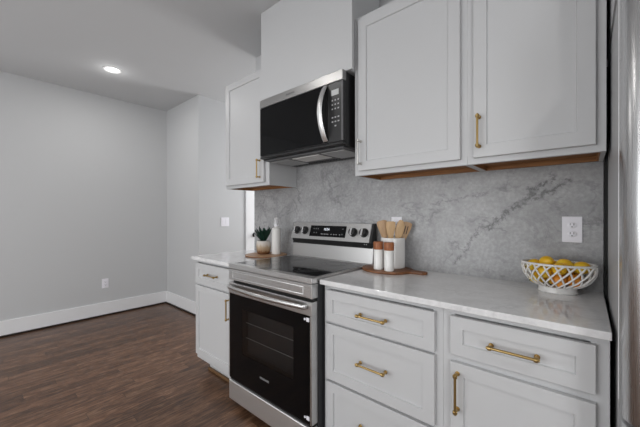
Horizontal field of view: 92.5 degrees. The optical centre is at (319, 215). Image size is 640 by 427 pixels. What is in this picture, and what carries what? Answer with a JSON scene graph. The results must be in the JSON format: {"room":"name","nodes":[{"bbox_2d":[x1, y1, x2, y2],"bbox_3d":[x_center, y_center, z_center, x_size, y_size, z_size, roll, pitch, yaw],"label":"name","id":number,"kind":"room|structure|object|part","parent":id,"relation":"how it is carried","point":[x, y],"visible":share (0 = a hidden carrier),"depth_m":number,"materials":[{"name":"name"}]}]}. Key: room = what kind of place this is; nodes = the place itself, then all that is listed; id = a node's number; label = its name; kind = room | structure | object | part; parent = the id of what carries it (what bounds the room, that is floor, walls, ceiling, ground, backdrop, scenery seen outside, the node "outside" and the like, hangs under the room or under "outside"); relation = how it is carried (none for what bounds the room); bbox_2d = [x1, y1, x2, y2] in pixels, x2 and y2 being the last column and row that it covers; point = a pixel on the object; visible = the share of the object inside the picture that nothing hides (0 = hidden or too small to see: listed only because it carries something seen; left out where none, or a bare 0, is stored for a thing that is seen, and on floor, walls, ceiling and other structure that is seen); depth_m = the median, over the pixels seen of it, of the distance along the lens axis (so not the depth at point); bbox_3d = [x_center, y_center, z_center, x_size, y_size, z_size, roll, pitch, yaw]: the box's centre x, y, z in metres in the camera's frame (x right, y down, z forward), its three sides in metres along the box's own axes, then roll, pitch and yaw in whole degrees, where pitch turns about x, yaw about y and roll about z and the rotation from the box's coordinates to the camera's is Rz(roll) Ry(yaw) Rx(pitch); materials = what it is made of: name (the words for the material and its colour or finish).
{"room":"kitchen","nodes":[
{"label":"kitchen","id":0,"kind":"room"},
{"bbox_2d":[0,71,166,320],"bbox_3d":[-3.765,-0.113,2.617,0.120,2.711,4.940,0,0,41],"label":"wall","id":1,"kind":"structure","parent":0,"point":[83,175],"depth_m":3.57,"materials":[{"name":"grey paint"}]},
{"bbox_2d":[0,291,165,335],"bbox_3d":[-3.712,1.160,2.576,0.016,0.165,4.700,0,0,41],"label":"baseboard","id":2,"kind":"structure","parent":1,"relation":"attached to","point":[21,324],"depth_m":3.57,"materials":[{"name":"white paint"}]},
{"bbox_2d":[0,302,165,337],"bbox_3d":[-3.705,1.233,2.571,0.032,0.019,4.700,0,0,41],"label":"trim","id":3,"kind":"structure","parent":1,"relation":"attached to","point":[26,331],"depth_m":3.56,"materials":[{"name":"black"}]},
{"bbox_2d":[102,278,108,287],"bbox_3d":[-2.657,0.839,3.791,0.010,0.115,0.070,0,0,41],"label":"wall outlet","id":4,"kind":"object","parent":1,"relation":"attached to","point":[105,282],"visible":1,"depth_m":3.79,"materials":[{"name":"white plastic"}]},
{"bbox_2d":[0,303,270,426],"bbox_3d":[-0.481,1.269,1.718,6.254,0.060,7.890,0,0,41],"label":"floor","id":5,"kind":"structure","parent":0,"point":[142,367],"depth_m":2.33,"materials":[{"name":"brown wood"}]},
{"bbox_2d":[196,260,233,382],"bbox_3d":[-0.605,0.793,2.450,0.587,0.888,0.601,0,0,41],"label":"base cabinet","id":6,"kind":"object","parent":5,"relation":"on","point":[212,280],"visible":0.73,"depth_m":2.28,"materials":[{"name":"grey paint"}]},
{"bbox_3d":[-0.782,0.820,2.269,0.532,0.545,0.020,0,0,41],"label":"door","id":7,"kind":"part","parent":6,"relation":"part of","materials":[{"name":"grey paint"}]},
{"bbox_3d":[-0.783,0.453,2.268,0.532,0.159,0.020,0,0,41],"label":"drawer","id":8,"kind":"part","parent":6,"relation":"part of","materials":[{"name":"grey paint"}]},
{"bbox_3d":[-0.702,1.227,2.299,0.521,0.022,0.020,0,0,41],"label":"shoe moulding","id":9,"kind":"part","parent":6,"relation":"part of","materials":[{"name":"brown wood"}]},
{"bbox_3d":[-0.637,0.650,2.104,0.017,0.150,0.038,0,0,41],"label":"handle","id":10,"kind":"part","parent":6,"relation":"part of","materials":[{"name":"gold metal"}]},
{"bbox_2d":[191,250,291,266],"bbox_3d":[-0.606,0.335,2.462,0.604,0.026,0.585,0,0,41],"label":"countertop","id":11,"kind":"structure","parent":6,"relation":"on","point":[224,259],"depth_m":2.35,"materials":[{"name":"stone"}]},
{"bbox_2d":[245,252,286,257],"bbox_3d":[-0.429,0.316,2.451,0.331,0.012,0.331,0,0,41],"label":"round tray","id":12,"kind":"object","parent":11,"relation":"on","point":[255,254],"visible":0.61,"depth_m":2.37,"materials":[{"name":"brown wood"}]},
{"bbox_2d":[255,226,271,253],"bbox_3d":[-0.470,0.195,2.481,0.145,0.229,0.173,0,0,-5],"label":"potted plant","id":13,"kind":"object","parent":12,"relation":"on","point":[263,246],"visible":1,"depth_m":2.44,"materials":[{"name":"green plant"}]},
{"bbox_3d":[-0.457,0.256,2.481,0.116,0.106,0.116,0,0,41],"label":"pot","id":14,"kind":"part","parent":13,"relation":"part of","materials":[{"name":"ceramic"}]},
{"bbox_2d":[272,218,280,253],"bbox_3d":[-0.351,0.163,2.462,0.074,0.292,0.074,0,0,41],"label":"pump bottle","id":15,"kind":"object","parent":12,"relation":"on","point":[276,231],"visible":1,"depth_m":2.43,"materials":[{"name":"white"}]},
{"bbox_2d":[227,222,376,426],"bbox_3d":[-0.132,0.645,1.974,0.739,1.184,0.677,0,0,41],"label":"range","id":16,"kind":"object","parent":5,"relation":"on","point":[277,304],"visible":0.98,"depth_m":1.75,"materials":[{"name":"grey metal"}]},
{"bbox_3d":[-0.337,0.457,1.739,0.684,0.026,0.054,0,0,41],"label":"handle","id":17,"kind":"part","parent":16,"relation":"part of","materials":[{"name":"silver metal"}]},
{"bbox_2d":[242,309,292,379],"bbox_3d":[-0.304,0.728,1.781,0.570,0.420,0.050,0,0,41],"label":"oven window","id":18,"kind":"structure","parent":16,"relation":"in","point":[267,334],"depth_m":1.74,"materials":[{"name":"black glass"}]},
{"bbox_3d":[-0.317,0.776,1.763,0.715,0.545,0.005,0,0,41],"label":"door glass","id":19,"kind":"part","parent":16,"relation":"part of","materials":[{"name":"black glass"}]},
{"bbox_3d":[-0.305,0.468,1.776,0.739,0.071,0.045,0,0,41],"label":"door rail","id":20,"kind":"part","parent":16,"relation":"part of","materials":[{"name":"silver metal"}]},
{"bbox_3d":[-0.303,1.129,1.779,0.739,0.126,0.046,0,0,41],"label":"storage drawer","id":21,"kind":"part","parent":16,"relation":"part of","materials":[{"name":"silver metal"}]},
{"bbox_3d":[-0.303,0.381,1.778,0.739,0.071,0.045,0,0,41],"label":"panel","id":22,"kind":"part","parent":16,"relation":"part of","materials":[{"name":"silver metal"}]},
{"bbox_3d":[-0.184,0.112,2.383,0.062,0.062,0.042,0,0,41],"label":"knob","id":23,"kind":"part","parent":16,"relation":"part of","materials":[{"name":"black plastic"}]},
{"bbox_2d":[229,255,368,284],"bbox_3d":[-0.131,0.327,1.976,0.739,0.032,0.575,0,0,41],"label":"cooktop","id":24,"kind":"object","parent":16,"relation":"in","point":[289,269],"depth_m":1.87,"materials":[{"name":"black glass"}]},
{"bbox_3d":[-0.120,0.112,2.327,0.062,0.062,0.042,0,0,41],"label":"knob","id":25,"kind":"part","parent":16,"relation":"part of","materials":[{"name":"black plastic"}]},
{"bbox_3d":[0.061,0.115,2.205,0.719,0.120,0.070,0,0,41],"label":"control panel","id":26,"kind":"part","parent":16,"relation":"part of","materials":[{"name":"silver metal"}]},
{"bbox_3d":[0.216,0.112,2.035,0.062,0.062,0.042,0,0,41],"label":"knob","id":27,"kind":"part","parent":16,"relation":"part of","materials":[{"name":"black plastic"}]},
{"bbox_3d":[0.280,0.113,1.979,0.062,0.062,0.042,0,0,41],"label":"knob","id":28,"kind":"part","parent":16,"relation":"part of","materials":[{"name":"black plastic"}]},
{"bbox_2d":[325,285,442,426],"bbox_3d":[0.410,0.794,1.565,0.599,0.888,0.601,0,0,41],"label":"base cabinet","id":29,"kind":"object","parent":5,"relation":"on","point":[384,355],"visible":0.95,"depth_m":1.35,"materials":[{"name":"grey paint"}]},
{"bbox_3d":[0.223,0.457,1.354,0.150,0.017,0.038,0,0,41],"label":"handle","id":30,"kind":"part","parent":29,"relation":"part of","materials":[{"name":"gold metal"}]},
{"bbox_3d":[0.223,0.679,1.355,0.150,0.017,0.038,0,0,41],"label":"handle","id":31,"kind":"part","parent":29,"relation":"part of","materials":[{"name":"gold metal"}]},
{"bbox_3d":[0.242,0.972,1.377,0.551,0.277,0.020,0,0,41],"label":"drawer","id":32,"kind":"part","parent":29,"relation":"part of","materials":[{"name":"grey paint"}]},
{"bbox_3d":[0.242,0.682,1.377,0.551,0.277,0.020,0,0,41],"label":"drawer","id":33,"kind":"part","parent":29,"relation":"part of","materials":[{"name":"grey paint"}]},
{"bbox_3d":[0.241,0.453,1.376,0.551,0.157,0.020,0,0,41],"label":"drawer","id":34,"kind":"part","parent":29,"relation":"part of","materials":[{"name":"grey paint"}]},
{"bbox_2d":[320,269,611,340],"bbox_3d":[0.593,0.335,1.417,1.072,0.024,0.585,0,0,41],"label":"countertop","id":35,"kind":"structure","parent":29,"relation":"on","point":[585,313],"depth_m":1.21,"materials":[{"name":"stone"}]},
{"bbox_2d":[362,264,427,274],"bbox_3d":[0.420,0.314,1.768,0.384,0.015,0.250,0,0,41],"label":"cutting board","id":36,"kind":"object","parent":35,"relation":"on","point":[369,268],"visible":0.8,"depth_m":1.69,"materials":[{"name":"brown wood"}]},
{"bbox_2d":[373,241,382,269],"bbox_3d":[0.334,0.227,1.754,0.056,0.159,0.056,0,0,41],"label":"shaker","id":37,"kind":"object","parent":36,"relation":"on","point":[377,245],"visible":1,"depth_m":1.73,"materials":[{"name":"white ceramic"}]},
{"bbox_3d":[0.334,0.170,1.753,0.056,0.045,0.056,0,0,41],"label":"lid","id":38,"kind":"part","parent":37,"relation":"part of","materials":[{"name":"brown wood"}]},
{"bbox_2d":[384,242,393,271],"bbox_3d":[0.383,0.227,1.698,0.056,0.159,0.056,0,0,41],"label":"shaker","id":39,"kind":"object","parent":36,"relation":"on","point":[388,246],"visible":1,"depth_m":1.68,"materials":[{"name":"white ceramic"}]},
{"bbox_3d":[0.382,0.170,1.698,0.056,0.045,0.056,0,0,41],"label":"lid","id":40,"kind":"part","parent":39,"relation":"part of","materials":[{"name":"brown wood"}]},
{"bbox_2d":[381,237,404,268],"bbox_3d":[0.433,0.218,1.820,0.140,0.176,0.140,0,0,41],"label":"utensil crock","id":41,"kind":"object","parent":36,"relation":"on","point":[399,243],"visible":0.58,"depth_m":1.76,"materials":[{"name":"white ceramic"}]},
{"bbox_2d":[377,220,386,237],"bbox_3d":[0.380,0.163,1.817,0.088,0.272,0.011,0,0,-2],"label":"wooden spatula","id":42,"kind":"object","parent":41,"relation":"in","point":[381,225],"visible":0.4,"depth_m":1.81,"materials":[{"name":"brown wood"}]},
{"bbox_2d":[386,221,395,237],"bbox_3d":[0.413,0.166,1.796,0.056,0.264,0.019,0,0,3],"label":"wooden spatula","id":43,"kind":"object","parent":41,"relation":"in","point":[390,225],"visible":0.62,"depth_m":1.79,"materials":[{"name":"brown wood"}]},
{"bbox_2d":[395,220,403,237],"bbox_3d":[0.456,0.162,1.800,0.076,0.273,0.014,0,0,13],"label":"wooden spoon","id":44,"kind":"object","parent":41,"relation":"in","point":[399,229],"visible":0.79,"depth_m":1.79,"materials":[{"name":"brown wood"}]},
{"bbox_2d":[401,222,411,239],"bbox_3d":[0.496,0.167,1.817,0.100,0.263,0.011,0,0,3],"label":"wooden spatula","id":45,"kind":"object","parent":41,"relation":"in","point":[407,225],"visible":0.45,"depth_m":1.81,"materials":[{"name":"brown wood"}]},
{"bbox_2d":[521,259,598,294],"bbox_3d":[1.002,0.260,1.293,0.260,0.125,0.194,0,0,41],"label":"bowl","id":46,"kind":"object","parent":35,"relation":"on","point":[565,289],"visible":0.84,"depth_m":1.24,"materials":[{"name":"white ceramic"}]},
{"bbox_2d":[529,272,545,282],"bbox_3d":[0.942,0.268,1.326,0.054,0.052,0.055,0,0,-44],"label":"lemon","id":47,"kind":"object","parent":46,"relation":"in","point":[536,275],"visible":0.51,"depth_m":1.31,"materials":[{"name":"yellow food"}]},
{"bbox_2d":[525,259,538,269],"bbox_3d":[0.943,0.217,1.349,0.056,0.051,0.054,0,0,-34],"label":"lemon","id":48,"kind":"object","parent":47,"relation":"on","point":[531,267],"visible":0.44,"depth_m":1.34,"materials":[{"name":"yellow food"}]},
{"bbox_2d":[537,266,551,277],"bbox_3d":[0.939,0.236,1.283,0.054,0.051,0.056,0,0,-6],"label":"lemon","id":49,"kind":"object","parent":46,"relation":"in","point":[540,269],"visible":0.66,"depth_m":1.27,"materials":[{"name":"yellow food"}]},
{"bbox_2d":[539,256,553,264],"bbox_3d":[0.968,0.198,1.308,0.054,0.051,0.056,0,0,-38],"label":"lemon","id":50,"kind":"object","parent":49,"relation":"on","point":[545,259],"visible":0.84,"depth_m":1.29,"materials":[{"name":"yellow food"}]},
{"bbox_2d":[551,275,566,286],"bbox_3d":[0.977,0.266,1.253,0.054,0.054,0.053,0,0,-1],"label":"orange","id":51,"kind":"object","parent":46,"relation":"in","point":[555,278],"visible":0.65,"depth_m":1.24,"materials":[{"name":"orange food"}]},
{"bbox_2d":[551,263,567,274],"bbox_3d":[0.975,0.218,1.248,0.054,0.052,0.055,0,0,43],"label":"lemon","id":52,"kind":"object","parent":51,"relation":"on","point":[564,271],"visible":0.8,"depth_m":1.23,"materials":[{"name":"yellow food"}]},
{"bbox_2d":[567,275,583,286],"bbox_3d":[1.026,0.266,1.234,0.054,0.054,0.053,0,0,-24],"label":"orange","id":53,"kind":"object","parent":46,"relation":"in","point":[577,280],"visible":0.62,"depth_m":1.22,"materials":[{"name":"orange food"}]},
{"bbox_2d":[573,262,590,273],"bbox_3d":[1.059,0.212,1.240,0.056,0.051,0.055,0,0,-20],"label":"lemon","id":54,"kind":"object","parent":46,"relation":"in","point":[584,264],"visible":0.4,"depth_m":1.23,"materials":[{"name":"yellow food"}]},
{"label":"lemon","id":55,"kind":"object","parent":46,"relation":"in","visible":0},
{"bbox_2d":[554,259,573,269],"bbox_3d":[1.013,0.205,1.269,0.056,0.050,0.055,0,0,20],"label":"lemon","id":56,"kind":"object","parent":55,"relation":"on","point":[566,262],"visible":0.44,"depth_m":1.25,"materials":[{"name":"yellow food"}]},
{"bbox_2d":[443,308,609,426],"bbox_3d":[0.813,0.794,1.214,0.468,0.888,0.601,0,0,41],"label":"base cabinet","id":57,"kind":"object","parent":5,"relation":"on","point":[497,372],"visible":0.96,"depth_m":1.01,"materials":[{"name":"grey paint"}]},
{"bbox_3d":[0.495,0.649,1.117,0.017,0.150,0.038,0,0,41],"label":"handle","id":58,"kind":"part","parent":57,"relation":"part of","materials":[{"name":"gold metal"}]},
{"bbox_3d":[0.628,0.449,1.001,0.150,0.017,0.038,0,0,41],"label":"handle","id":59,"kind":"part","parent":57,"relation":"part of","materials":[{"name":"gold metal"}]},
{"bbox_3d":[0.647,0.447,1.022,0.407,0.144,0.020,0,0,41],"label":"drawer","id":60,"kind":"part","parent":57,"relation":"part of","materials":[{"name":"grey paint"}]},
{"bbox_3d":[0.648,0.828,1.023,0.407,0.565,0.020,0,0,41],"label":"door","id":61,"kind":"part","parent":57,"relation":"part of","materials":[{"name":"grey paint"}]},
{"bbox_2d":[604,0,639,426],"bbox_3d":[1.267,0.303,0.671,0.920,1.872,0.781,0,0,41],"label":"refrigerator","id":62,"kind":"object","parent":5,"relation":"on","point":[622,156],"visible":0.98,"depth_m":0.75,"materials":[{"name":"grey metal"}]},
{"bbox_3d":[0.796,-0.061,0.815,0.005,1.100,0.008,0,0,41],"label":"edge trim","id":63,"kind":"part","parent":62,"relation":"part of","materials":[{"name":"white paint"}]},
{"bbox_3d":[1.098,0.827,0.470,0.910,0.645,0.129,0,0,41],"label":"freezer drawer","id":64,"kind":"part","parent":62,"relation":"part of","materials":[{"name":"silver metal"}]},
{"bbox_3d":[0.925,-0.063,0.617,0.455,1.115,0.129,0,0,41],"label":"door","id":65,"kind":"part","parent":62,"relation":"part of","materials":[{"name":"silver metal"}]},
{"bbox_2d":[0,0,279,110],"bbox_3d":[-0.487,-1.522,1.710,6.254,0.100,7.890,0,0,41],"label":"ceiling","id":66,"kind":"structure","parent":0,"point":[168,53],"depth_m":2.65,"materials":[{"name":"grey paint"}]},
{"bbox_2d":[102,66,121,73],"bbox_3d":[-2.097,-1.470,3.094,0.164,0.006,0.164,0,0,41],"label":"recessed light","id":67,"kind":"object","parent":66,"relation":"in","point":[111,69],"visible":1,"depth_m":3.09,"materials":[{"name":"white paint"}]},
{"bbox_2d":[166,95,245,301],"bbox_3d":[-0.859,-0.126,5.158,0.924,2.711,2.950,0,0,41],"label":"wall","id":68,"kind":"structure","parent":0,"point":[198,197],"depth_m":3.96,"materials":[{"name":"grey paint"}]},
{"bbox_2d":[166,291,195,313],"bbox_3d":[-1.831,1.152,4.043,0.924,0.165,0.016,0,0,41],"label":"baseboard","id":69,"kind":"structure","parent":68,"relation":"attached to","point":[189,305],"depth_m":4.02,"materials":[{"name":"white paint"}]},
{"bbox_2d":[166,302,195,315],"bbox_3d":[-1.836,1.225,4.038,0.924,0.019,0.032,0,0,41],"label":"trim","id":70,"kind":"structure","parent":68,"relation":"attached to","point":[191,313],"depth_m":4.00,"materials":[{"name":"black wood"}]},
{"bbox_2d":[221,217,228,225],"bbox_3d":[-1.241,0.084,4.009,0.008,0.115,0.116,0,0,41],"label":"light switch","id":71,"kind":"object","parent":68,"relation":"attached to","point":[224,220],"visible":1,"depth_m":4.01,"materials":[{"name":"white plastic"}]},
{"bbox_2d":[245,191,250,249],"bbox_3d":[-0.716,0.166,4.604,0.018,2.130,0.950,0,0,41],"label":"trim","id":72,"kind":"structure","parent":68,"relation":"attached to","point":[247,193],"depth_m":4.27,"materials":[{"name":"white paint"}]},
{"bbox_2d":[250,191,253,249],"bbox_3d":[-0.710,0.203,4.598,0.106,2.033,0.780,0,0,41],"label":"door","id":73,"kind":"structure","parent":68,"relation":"in","point":[251,192],"depth_m":4.34,"materials":[{"name":"white paint"}]},
{"bbox_2d":[256,0,608,183],"bbox_3d":[0.893,-0.119,1.648,3.852,2.711,0.120,0,0,41],"label":"wall","id":74,"kind":"structure","parent":0,"point":[381,2],"depth_m":1.96,"materials":[{"name":"grey paint"}]},
{"bbox_2d":[226,69,296,190],"bbox_3d":[-0.521,-0.671,2.546,0.580,0.888,0.339,0,0,41],"label":"upper cabinet","id":75,"kind":"object","parent":74,"relation":"attached to","point":[245,170],"visible":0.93,"depth_m":2.44,"materials":[{"name":"grey paint"}]},
{"bbox_3d":[-0.609,-0.676,2.461,0.512,0.849,0.020,0,0,41],"label":"door","id":76,"kind":"part","parent":75,"relation":"part of","materials":[{"name":"grey paint"}]},
{"bbox_3d":[-0.588,-0.671,2.470,0.580,0.888,0.020,0,0,41],"label":"frame","id":77,"kind":"part","parent":75,"relation":"part of","materials":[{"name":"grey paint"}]},
{"bbox_3d":[-0.467,-0.353,2.301,0.017,0.145,0.038,0,0,41],"label":"handle","id":78,"kind":"part","parent":75,"relation":"part of","materials":[{"name":"gold metal"}]},
{"bbox_3d":[-0.499,-0.240,2.572,0.552,0.026,0.249,0,0,41],"label":"panel","id":79,"kind":"part","parent":75,"relation":"part of","materials":[{"name":"brown wood"}]},
{"bbox_2d":[261,0,378,100],"bbox_3d":[-0.014,-1.147,2.101,0.806,0.652,0.342,0,0,41],"label":"soffit","id":80,"kind":"object","parent":74,"relation":"in","point":[303,41],"visible":0.61,"depth_m":1.94,"materials":[{"name":"grey paint"}]},
{"bbox_2d":[260,69,354,166],"bbox_3d":[-0.050,-0.602,2.074,0.745,0.437,0.433,0,0,41],"label":"microwave","id":81,"kind":"object","parent":80,"relation":"attached to","point":[312,122],"visible":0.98,"depth_m":1.90,"materials":[{"name":"black metal"}]},
{"bbox_3d":[-0.196,-0.594,1.996,0.618,0.334,0.003,0,0,41],"label":"door glass","id":82,"kind":"part","parent":81,"relation":"part of","materials":[{"name":"black glass"}]},
{"bbox_3d":[-0.186,-0.592,2.006,0.628,0.342,0.024,0,0,41],"label":"door","id":83,"kind":"part","parent":81,"relation":"part of","materials":[{"name":"black glass"}]},
{"bbox_3d":[-0.142,-0.792,1.968,0.745,0.056,0.034,0,0,41],"label":"trim","id":84,"kind":"part","parent":81,"relation":"part of","materials":[{"name":"silver metal"}]},
{"bbox_3d":[-0.143,-0.410,1.968,0.743,0.016,0.025,0,0,41],"label":"trim","id":85,"kind":"part","parent":81,"relation":"part of","materials":[{"name":"black plastic"}]},
{"bbox_3d":[-0.025,-0.393,2.103,0.703,0.008,0.320,0,0,41],"label":"underside panel","id":86,"kind":"part","parent":81,"relation":"part of","materials":[{"name":"grey metal"}]},
{"bbox_3d":[0.014,-0.595,1.775,0.036,0.329,0.067,0,0,41],"label":"handle","id":87,"kind":"part","parent":81,"relation":"part of","materials":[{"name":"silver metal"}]},
{"bbox_3d":[0.095,-0.591,1.761,0.113,0.342,0.024,0,0,41],"label":"control panel","id":88,"kind":"part","parent":81,"relation":"part of","materials":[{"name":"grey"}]},
{"bbox_3d":[0.124,-0.592,1.717,0.013,0.339,0.003,0,0,41],"label":"trim","id":89,"kind":"part","parent":81,"relation":"part of","materials":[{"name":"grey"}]},
{"bbox_2d":[355,0,482,179],"bbox_3d":[0.504,-0.677,1.653,0.606,0.901,0.339,0,0,41],"label":"upper cabinet","id":90,"kind":"object","parent":74,"relation":"attached to","point":[411,56],"visible":0.99,"depth_m":1.54,"materials":[{"name":"grey paint"}]},
{"bbox_3d":[0.216,-0.352,1.706,0.017,0.145,0.038,0,0,41],"label":"handle","id":91,"kind":"part","parent":90,"relation":"part of","materials":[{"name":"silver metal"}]},
{"bbox_3d":[0.526,-0.240,1.679,0.578,0.026,0.249,0,0,41],"label":"panel","id":92,"kind":"part","parent":90,"relation":"part of","materials":[{"name":"brown wood"}]},
{"bbox_2d":[254,159,603,292],"bbox_3d":[0.295,-0.234,2.076,2.388,1.180,0.020,0,0,41],"label":"backsplash","id":93,"kind":"structure","parent":74,"relation":"attached to","point":[483,224],"depth_m":1.64,"materials":[{"name":"grey stone"}]},
{"bbox_2d":[391,217,401,234],"bbox_3d":[0.475,0.067,1.901,0.070,0.115,0.010,0,0,41],"label":"wall outlet","id":94,"kind":"object","parent":93,"relation":"attached to","point":[395,219],"visible":0.29,"depth_m":1.90,"materials":[{"name":"white plastic"}]},
{"bbox_2d":[562,216,582,242],"bbox_3d":[1.109,0.062,1.348,0.070,0.115,0.010,0,0,41],"label":"wall outlet","id":95,"kind":"object","parent":93,"relation":"attached to","point":[572,226],"visible":1,"depth_m":1.34,"materials":[{"name":"white plastic"}]},
{"bbox_2d":[567,231,576,236],"bbox_3d":[1.107,0.082,1.346,0.033,0.028,0.003,0,0,41],"label":"receptacle","id":96,"kind":"object","parent":95,"relation":"attached to","point":[569,233],"depth_m":1.34,"materials":[{"name":"white plastic"}]},
{"bbox_2d":[567,222,576,227],"bbox_3d":[1.107,0.043,1.346,0.033,0.028,0.003,0,0,41],"label":"receptacle","id":97,"kind":"object","parent":95,"relation":"attached to","point":[569,224],"depth_m":1.34,"materials":[{"name":"white plastic"}]},
{"bbox_2d":[468,0,605,170],"bbox_3d":[0.904,-0.677,1.304,0.454,0.901,0.339,0,0,41],"label":"upper cabinet","id":98,"kind":"object","parent":74,"relation":"attached to","point":[537,68],"visible":1,"depth_m":1.20,"materials":[{"name":"grey paint"}]},
{"bbox_3d":[0.673,-0.360,1.307,0.017,0.145,0.038,0,0,41],"label":"handle","id":99,"kind":"part","parent":98,"relation":"part of","materials":[{"name":"gold metal"}]},
{"bbox_3d":[0.926,-0.240,1.330,0.426,0.026,0.249,0,0,41],"label":"panel","id":100,"kind":"part","parent":98,"relation":"part of","materials":[{"name":"brown wood"}]},
{"bbox_2d":[607,0,616,59],"bbox_3d":[1.351,-0.887,0.729,0.954,0.480,0.618,0,0,41],"label":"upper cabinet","id":101,"kind":"object","parent":74,"relation":"attached to","point":[611,4],"visible":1,"depth_m":1.13,"materials":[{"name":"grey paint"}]}
]}

